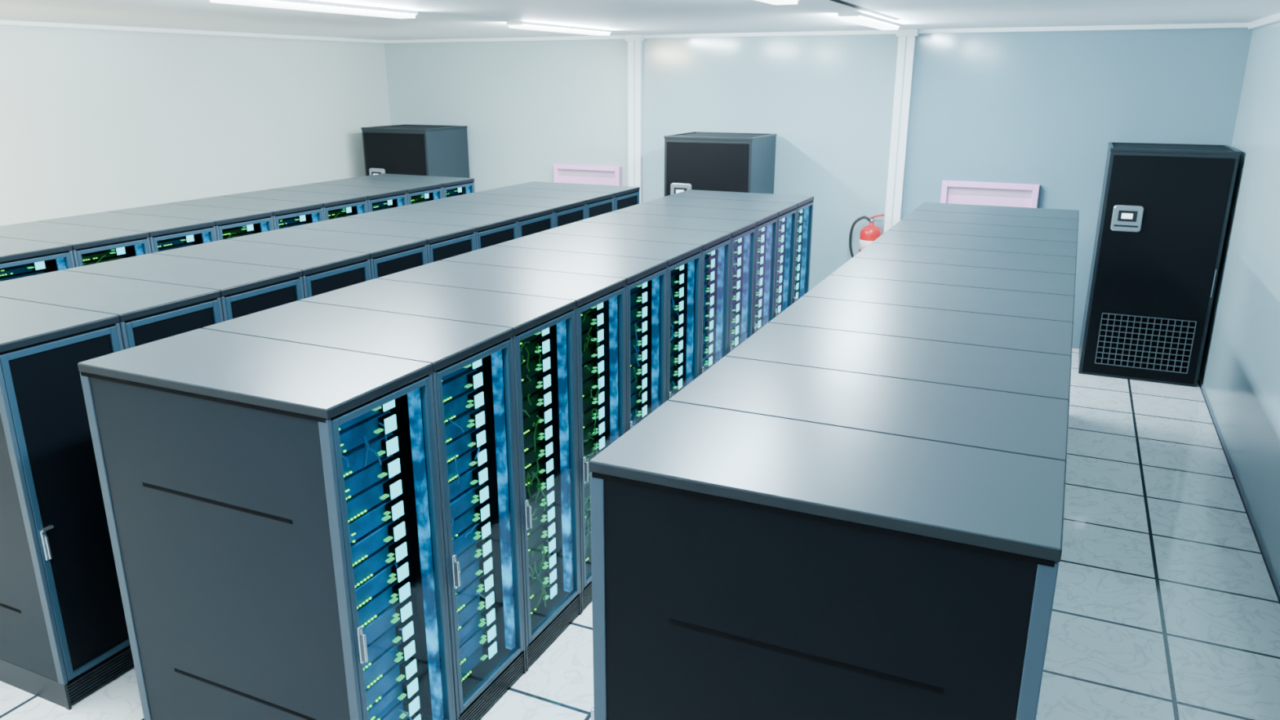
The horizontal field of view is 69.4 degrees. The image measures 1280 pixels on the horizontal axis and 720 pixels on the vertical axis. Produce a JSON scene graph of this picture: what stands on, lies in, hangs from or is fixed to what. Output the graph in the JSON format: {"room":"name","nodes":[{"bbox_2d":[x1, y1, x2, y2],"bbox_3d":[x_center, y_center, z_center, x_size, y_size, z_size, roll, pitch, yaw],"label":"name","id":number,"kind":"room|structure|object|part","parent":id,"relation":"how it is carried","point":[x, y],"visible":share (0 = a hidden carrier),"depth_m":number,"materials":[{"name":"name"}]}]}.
{"room":"server room","nodes":[
{"label":"server room","id":0,"kind":"room"},
{"bbox_2d":[0,25,391,226],"bbox_3d":[-7.763,-0.881,7.425,0.100,3.775,17.664,8,19,24],"label":"wall","id":1,"kind":"structure","parent":0,"point":[92,121],"depth_m":11.26,"materials":[{"name":"paint"}]},
{"bbox_2d":[0,19,384,43],"bbox_3d":[-7.710,-2.650,6.841,0.030,0.050,17.634,8,19,24],"label":"trim","id":2,"kind":"structure","parent":1,"relation":"attached to","point":[2,22],"depth_m":11.12,"materials":[{"name":"white paint"}]},
{"bbox_2d":[0,348,1279,719],"bbox_3d":[-2.432,1.691,5.641,11.840,0.100,17.864,8,19,24],"label":"floor","id":3,"kind":"structure","parent":0,"point":[1166,601],"depth_m":5.96,"materials":[{"name":"tile"}]},
{"bbox_2d":[0,236,75,281],"bbox_3d":[-5.045,0.098,7.231,1.484,2.016,0.651,8,19,24],"label":"rack","id":4,"kind":"object","parent":3,"relation":"on","point":[19,258],"visible":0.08,"depth_m":6.79,"materials":[{"name":"black metal"}]},
{"bbox_2d":[0,297,134,710],"bbox_3d":[-3.535,0.725,5.180,1.484,2.016,0.651,8,19,24],"label":"rack","id":5,"kind":"object","parent":3,"relation":"on","point":[64,633],"visible":0.83,"depth_m":4.78,"materials":[{"name":"black metal"}]},
{"bbox_2d":[0,221,151,267],"bbox_3d":[-4.769,-0.076,7.802,1.484,2.016,0.651,8,19,24],"label":"rack","id":6,"kind":"object","parent":3,"relation":"on","point":[90,245],"visible":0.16,"depth_m":7.37,"materials":[{"name":"black metal"}]},
{"bbox_2d":[0,270,223,349],"bbox_3d":[-3.260,0.550,5.752,1.484,2.016,0.651,8,19,24],"label":"rack","id":7,"kind":"object","parent":3,"relation":"on","point":[147,311],"visible":0.23,"depth_m":5.33,"materials":[{"name":"black metal"}]},
{"bbox_2d":[37,211,217,253],"bbox_3d":[-4.494,-0.251,8.373,1.484,2.016,0.651,8,19,24],"label":"rack","id":8,"kind":"object","parent":3,"relation":"on","point":[166,233],"visible":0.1,"depth_m":7.95,"materials":[{"name":"black metal"}]},
{"bbox_2d":[63,253,304,321],"bbox_3d":[-2.985,0.376,6.323,1.484,2.016,0.651,8,19,24],"label":"rack","id":9,"kind":"object","parent":3,"relation":"on","point":[245,289],"visible":0.25,"depth_m":5.90,"materials":[{"name":"black metal"}]},
{"bbox_2d":[107,203,274,240],"bbox_3d":[-4.219,-0.425,8.944,1.484,2.016,0.651,8,19,24],"label":"rack","id":10,"kind":"object","parent":3,"relation":"on","point":[230,223],"visible":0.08,"depth_m":8.53,"materials":[{"name":"black metal"}]},
{"bbox_2d":[168,195,324,230],"bbox_3d":[-3.943,-0.600,9.515,1.484,2.016,0.651,8,19,24],"label":"rack","id":11,"kind":"object","parent":3,"relation":"on","point":[286,214],"visible":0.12,"depth_m":9.13,"materials":[{"name":"black metal"}]},
{"bbox_2d":[151,239,371,298],"bbox_3d":[-2.709,0.201,6.894,1.484,2.016,0.651,8,19,24],"label":"rack","id":12,"kind":"object","parent":3,"relation":"on","point":[323,270],"visible":0.23,"depth_m":6.49,"materials":[{"name":"black metal"}]},
{"bbox_2d":[77,328,456,719],"bbox_3d":[-1.693,0.977,4.356,1.484,2.016,0.651,8,19,24],"label":"rack","id":13,"kind":"object","parent":3,"relation":"on","point":[273,508],"visible":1,"depth_m":4.03,"materials":[{"name":"black metal"}]},
{"bbox_2d":[222,189,368,220],"bbox_3d":[-3.668,-0.775,10.086,1.484,2.016,0.651,8,19,24],"label":"rack","id":14,"kind":"object","parent":3,"relation":"on","point":[335,206],"visible":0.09,"depth_m":9.69,"materials":[{"name":"black metal"}]},
{"bbox_2d":[227,227,427,279],"bbox_3d":[-2.434,0.027,7.465,1.484,2.016,0.651,8,19,24],"label":"rack","id":15,"kind":"object","parent":3,"relation":"on","point":[388,255],"visible":0.15,"depth_m":7.06,"materials":[{"name":"black metal"}]},
{"bbox_2d":[270,183,408,212],"bbox_3d":[-3.393,-0.949,10.657,1.484,2.016,0.651,8,19,24],"label":"rack","id":16,"kind":"object","parent":3,"relation":"on","point":[378,198],"visible":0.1,"depth_m":10.24,"materials":[{"name":"black metal"}]},
{"bbox_2d":[202,300,526,719],"bbox_3d":[-1.418,0.803,4.927,1.484,2.016,0.651,8,19,24],"label":"rack","id":17,"kind":"object","parent":3,"relation":"on","point":[473,374],"visible":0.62,"depth_m":4.71,"materials":[{"name":"black"}]},
{"bbox_2d":[311,177,443,204],"bbox_3d":[-3.117,-1.124,11.228,1.484,2.016,0.651,8,19,24],"label":"rack","id":18,"kind":"object","parent":3,"relation":"on","point":[417,192],"visible":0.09,"depth_m":10.84,"materials":[{"name":"black metal"}]},
{"bbox_2d":[289,217,475,263],"bbox_3d":[-2.159,-0.148,8.036,1.484,2.016,0.651,8,19,24],"label":"rack","id":19,"kind":"object","parent":3,"relation":"on","point":[443,242],"visible":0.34,"depth_m":7.64,"materials":[{"name":"black metal"}]},
{"bbox_2d":[350,173,475,198],"bbox_3d":[-2.842,-1.299,11.799,1.484,2.016,0.651,8,19,24],"label":"rack","id":20,"kind":"object","parent":3,"relation":"on","point":[451,186],"visible":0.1,"depth_m":11.39,"materials":[{"name":"black metal"}]},
{"bbox_2d":[360,124,469,177],"bbox_3d":[-3.419,-2.332,14.349,1.182,2.502,1.085,8,19,24],"label":"air conditioning unit","id":21,"kind":"object","parent":3,"relation":"on","point":[432,150],"visible":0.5,"depth_m":13.72,"materials":[{"name":"grey metal"}]},
{"bbox_2d":[345,208,517,249],"bbox_3d":[-1.884,-0.323,8.607,1.484,2.016,0.651,8,19,24],"label":"rack","id":22,"kind":"object","parent":3,"relation":"on","point":[491,230],"visible":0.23,"depth_m":8.19,"materials":[{"name":"black metal"}]},
{"bbox_2d":[299,278,581,671],"bbox_3d":[-1.143,0.628,5.498,1.484,2.016,0.651,8,19,24],"label":"rack","id":23,"kind":"object","parent":3,"relation":"on","point":[544,328],"visible":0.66,"depth_m":5.28,"materials":[{"name":"black metal"}]},
{"bbox_2d":[392,200,554,238],"bbox_3d":[-1.608,-0.497,9.178,1.484,2.016,0.651,8,19,24],"label":"rack","id":24,"kind":"object","parent":3,"relation":"on","point":[531,220],"visible":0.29,"depth_m":8.79,"materials":[{"name":"black metal"}]},
{"bbox_2d":[377,260,626,613],"bbox_3d":[-0.867,0.453,6.069,1.484,2.016,0.651,8,19,24],"label":"rack","id":25,"kind":"object","parent":3,"relation":"on","point":[600,308],"visible":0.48,"depth_m":5.78,"materials":[{"name":"black metal"}]},
{"bbox_2d":[435,193,586,227],"bbox_3d":[-1.333,-0.672,9.749,1.484,2.016,0.651,8,19,24],"label":"rack","id":26,"kind":"object","parent":3,"relation":"on","point":[566,211],"visible":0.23,"depth_m":9.36,"materials":[{"name":"black metal"}]},
{"bbox_2d":[471,186,614,218],"bbox_3d":[-1.058,-0.846,10.320,1.484,2.016,0.651,8,19,24],"label":"rack","id":27,"kind":"object","parent":3,"relation":"on","point":[597,203],"visible":0.21,"depth_m":9.90,"materials":[{"name":"black metal"}]},
{"bbox_2d":[440,245,667,431],"bbox_3d":[-0.592,0.279,6.640,1.484,2.016,0.651,8,19,24],"label":"rack","id":28,"kind":"object","parent":3,"relation":"on","point":[646,286],"visible":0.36,"depth_m":6.36,"materials":[{"name":"black metal"}]},
{"bbox_2d":[505,181,639,210],"bbox_3d":[-0.782,-1.021,10.891,1.484,2.016,0.651,8,19,24],"label":"rack","id":29,"kind":"object","parent":3,"relation":"on","point":[624,197],"visible":0.19,"depth_m":10.47,"materials":[{"name":"black metal"}]},
{"bbox_2d":[493,232,702,400],"bbox_3d":[-0.317,0.104,7.211,1.484,2.016,0.651,8,19,24],"label":"rack","id":30,"kind":"object","parent":3,"relation":"on","point":[684,260],"visible":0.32,"depth_m":6.94,"materials":[{"name":"black metal"}]},
{"bbox_2d":[538,221,731,376],"bbox_3d":[-0.041,-0.070,7.782,1.484,2.016,0.651,8,19,24],"label":"rack","id":31,"kind":"object","parent":3,"relation":"on","point":[716,246],"visible":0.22,"depth_m":7.52,"materials":[{"name":"black metal"}]},
{"bbox_2d":[579,212,756,353],"bbox_3d":[0.234,-0.245,8.353,1.484,2.016,0.651,8,19,24],"label":"rack","id":32,"kind":"object","parent":3,"relation":"on","point":[742,257],"visible":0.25,"depth_m":8.09,"materials":[{"name":"black metal"}]},
{"bbox_2d":[611,203,777,334],"bbox_3d":[0.509,-0.420,8.924,1.484,2.016,0.651,8,19,24],"label":"rack","id":33,"kind":"object","parent":3,"relation":"on","point":[766,237],"visible":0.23,"depth_m":8.66,"materials":[{"name":"black metal"}]},
{"bbox_2d":[642,195,797,318],"bbox_3d":[0.784,-0.594,9.495,1.484,2.016,0.651,8,19,24],"label":"rack","id":34,"kind":"object","parent":3,"relation":"on","point":[787,212],"visible":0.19,"depth_m":9.24,"materials":[{"name":"black metal"}]},
{"bbox_2d":[663,131,777,196],"bbox_3d":[1.049,-1.730,12.379,1.182,2.502,1.085,8,19,24],"label":"air conditioning unit","id":35,"kind":"object","parent":3,"relation":"on","point":[726,162],"visible":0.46,"depth_m":11.72,"materials":[{"name":"grey metal"}]},
{"bbox_2d":[668,189,813,303],"bbox_3d":[1.060,-0.769,10.067,1.484,2.016,0.651,8,19,24],"label":"rack","id":36,"kind":"object","parent":3,"relation":"on","point":[804,217],"visible":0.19,"depth_m":9.82,"materials":[{"name":"black metal"}]},
{"bbox_2d":[588,400,1066,719],"bbox_3d":[0.613,1.294,3.320,1.484,2.016,0.651,8,19,24],"label":"rack","id":37,"kind":"object","parent":3,"relation":"on","point":[745,566],"visible":1,"depth_m":2.88,"materials":[{"name":"black metal"}]},
{"bbox_2d":[667,356,1069,719],"bbox_3d":[0.888,1.119,3.891,1.484,2.016,0.651,8,19,24],"label":"rack","id":38,"kind":"object","parent":3,"relation":"on","point":[1037,426],"visible":0.3,"depth_m":3.56,"materials":[{"name":"black metal"}]},
{"bbox_2d":[724,322,1071,401],"bbox_3d":[1.163,0.945,4.462,1.484,2.016,0.651,8,19,24],"label":"rack","id":39,"kind":"object","parent":3,"relation":"on","point":[1044,375],"visible":0.17,"depth_m":4.11,"materials":[{"name":"black metal"}]},
{"bbox_2d":[768,296,1073,357],"bbox_3d":[1.439,0.770,5.033,1.484,2.016,0.651,8,19,24],"label":"rack","id":40,"kind":"object","parent":3,"relation":"on","point":[1016,333],"visible":0.16,"depth_m":4.69,"materials":[{"name":"black metal"}]},
{"bbox_2d":[803,275,1075,323],"bbox_3d":[1.714,0.595,5.604,1.484,2.016,0.651,8,19,24],"label":"rack","id":41,"kind":"object","parent":3,"relation":"on","point":[1053,307],"visible":0.17,"depth_m":5.29,"materials":[{"name":"black metal"}]},
{"bbox_2d":[830,257,1075,297],"bbox_3d":[1.989,0.421,6.176,1.484,2.016,0.651,8,19,24],"label":"rack","id":42,"kind":"object","parent":3,"relation":"on","point":[1064,284],"visible":0.15,"depth_m":5.86,"materials":[{"name":"black metal"}]},
{"bbox_2d":[853,242,1076,275],"bbox_3d":[2.265,0.246,6.747,1.484,2.016,0.651,8,19,24],"label":"rack","id":43,"kind":"object","parent":3,"relation":"on","point":[950,256],"visible":0.17,"depth_m":6.44,"materials":[{"name":"black metal"}]},
{"bbox_2d":[872,230,1077,257],"bbox_3d":[2.540,0.072,7.318,1.484,2.016,0.651,8,19,24],"label":"rack","id":44,"kind":"object","parent":3,"relation":"on","point":[890,237],"visible":0.14,"depth_m":6.97,"materials":[{"name":"black metal"}]},
{"bbox_2d":[888,219,1078,243],"bbox_3d":[2.815,-0.103,7.889,1.484,2.016,0.651,8,19,24],"label":"rack","id":45,"kind":"object","parent":3,"relation":"on","point":[919,226],"visible":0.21,"depth_m":7.57,"materials":[{"name":"black metal"}]},
{"bbox_2d":[902,210,1078,231],"bbox_3d":[3.091,-0.278,8.460,1.484,2.016,0.651,8,19,24],"label":"rack","id":46,"kind":"object","parent":3,"relation":"on","point":[924,215],"visible":0.16,"depth_m":8.13,"materials":[{"name":"black metal"}]},
{"bbox_2d":[913,202,1079,219],"bbox_3d":[3.366,-0.452,9.031,1.484,2.016,0.651,8,19,24],"label":"rack","id":47,"kind":"object","parent":3,"relation":"on","point":[928,206],"visible":0.16,"depth_m":8.73,"materials":[{"name":"black metal"}]},
{"bbox_2d":[1078,142,1240,386],"bbox_3d":[5.714,-1.101,10.323,1.182,2.502,1.085,8,19,24],"label":"air conditioning unit","id":48,"kind":"object","parent":3,"relation":"on","point":[1164,210],"visible":1,"depth_m":9.87,"materials":[{"name":"black metal"}]},
{"bbox_2d":[0,0,1279,39],"bbox_3d":[-2.432,-2.025,4.505,11.840,0.120,17.864,8,19,24],"label":"ceiling","id":49,"kind":"structure","parent":0,"point":[435,19],"depth_m":8.46,"materials":[{"name":"white paint"}]},
{"bbox_2d":[209,0,417,18],"bbox_3d":[-2.488,-2.783,7.292,0.200,0.060,2.100,8,19,24],"label":"ceiling light","id":50,"kind":"object","parent":49,"relation":"attached to","point":[303,5],"depth_m":7.22,"materials":[{"name":"white plastic"}]},
{"bbox_2d":[506,21,611,35],"bbox_3d":[-0.881,-3.802,10.627,0.200,0.060,2.100,8,19,24],"label":"ceiling light","id":51,"kind":"object","parent":49,"relation":"attached to","point":[518,24],"depth_m":10.34,"materials":[{"name":"white plastic"}]},
{"bbox_2d":[755,0,797,4],"bbox_3d":[0.618,-2.306,5.733,0.200,0.060,2.100,8,19,24],"label":"ceiling light","id":52,"kind":"object","parent":49,"relation":"attached to","point":[771,2],"depth_m":6.45,"materials":[{"name":"white plastic"}]},
{"bbox_2d":[837,12,900,30],"bbox_3d":[2.326,-3.389,9.276,0.200,0.060,2.100,8,19,24],"label":"ceiling light","id":53,"kind":"object","parent":49,"relation":"attached to","point":[858,18],"depth_m":8.89,"materials":[{"name":"white plastic"}]},
{"bbox_2d":[384,27,1253,346],"bbox_3d":[1.287,-2.521,12.788,11.840,3.775,0.100,8,19,24],"label":"wall","id":54,"kind":"structure","parent":0,"point":[1045,108],"depth_m":11.89,"materials":[{"name":"paint"}]},
{"bbox_2d":[558,168,614,185],"bbox_3d":[-0.784,-1.877,13.849,0.952,1.905,0.107,8,19,24],"label":"leaf","id":55,"kind":"object","parent":54,"relation":"attached to","point":[566,175],"visible":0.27,"depth_m":13.61,"materials":[{"name":"pink"}]},
{"bbox_2d":[553,163,621,186],"bbox_3d":[-0.779,-1.909,13.848,1.092,1.986,0.087,8,19,24],"label":"frame","id":56,"kind":"object","parent":54,"relation":"attached to","point":[617,170],"visible":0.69,"depth_m":13.51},
{"bbox_2d":[624,34,644,204],"bbox_3d":[-0.074,-2.672,13.283,0.257,3.775,0.100,8,19,24],"label":"trim","id":57,"kind":"structure","parent":54,"relation":"attached to","point":[634,42],"depth_m":13.01,"materials":[{"name":"grey paint"}]},
{"bbox_2d":[384,22,1248,43],"bbox_3d":[1.260,-4.285,12.187,11.640,0.050,0.030,8,19,24],"label":"trim","id":58,"kind":"structure","parent":54,"relation":"attached to","point":[1215,25],"depth_m":11.58,"materials":[{"name":"white paint"}]},
{"bbox_2d":[848,213,884,257],"bbox_3d":[2.948,-1.553,12.018,0.378,0.707,0.299,-3,17,-10],"label":"fire extinguisher","id":59,"kind":"object","parent":54,"relation":"attached to","point":[870,233],"visible":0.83,"depth_m":11.92,"materials":[{"name":"red metal"}]},
{"bbox_3d":[3.053,-1.823,11.908,0.180,0.127,0.056,8,19,24],"label":"valve handle","id":60,"kind":"part","parent":59,"relation":"part of","materials":[{"name":"silver metal"}]},
{"bbox_2d":[883,29,918,233],"bbox_3d":[3.261,-2.222,11.812,0.257,3.775,0.100,8,19,24],"label":"pillar","id":61,"kind":"structure","parent":54,"relation":"attached to","point":[907,37],"depth_m":11.57,"materials":[{"name":"grey paint"}]},
{"bbox_2d":[946,186,1032,207],"bbox_3d":[4.287,-1.194,11.613,0.982,1.905,0.107,8,19,24],"label":"leaf","id":62,"kind":"object","parent":54,"relation":"attached to","point":[956,195],"visible":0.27,"depth_m":11.37,"materials":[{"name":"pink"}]},
{"bbox_2d":[940,180,1039,208],"bbox_3d":[4.291,-1.226,11.613,1.122,1.986,0.087,8,19,24],"label":"frame","id":63,"kind":"object","parent":54,"relation":"attached to","point":[945,184],"visible":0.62,"depth_m":11.29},
{"bbox_2d":[1199,22,1279,586],"bbox_3d":[2.899,0.556,2.724,0.100,3.775,17.664,8,19,24],"label":"wall","id":64,"kind":"structure","parent":0,"point":[1239,373],"depth_m":8.23,"materials":[{"name":"paint"}]},
{"bbox_2d":[1198,376,1279,598],"bbox_3d":[2.848,2.340,3.294,0.012,0.030,17.664,8,19,24],"label":"baseboard","id":65,"kind":"structure","parent":64,"relation":"attached to","point":[1254,525],"depth_m":7.32,"materials":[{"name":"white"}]},
{"bbox_2d":[1248,12,1279,29],"bbox_3d":[2.825,-1.221,2.200,0.050,0.070,17.634,8,19,24],"label":"trim","id":66,"kind":"structure","parent":64,"relation":"attached to","point":[1275,18],"depth_m":8.97,"materials":[{"name":"white paint"}]}
]}

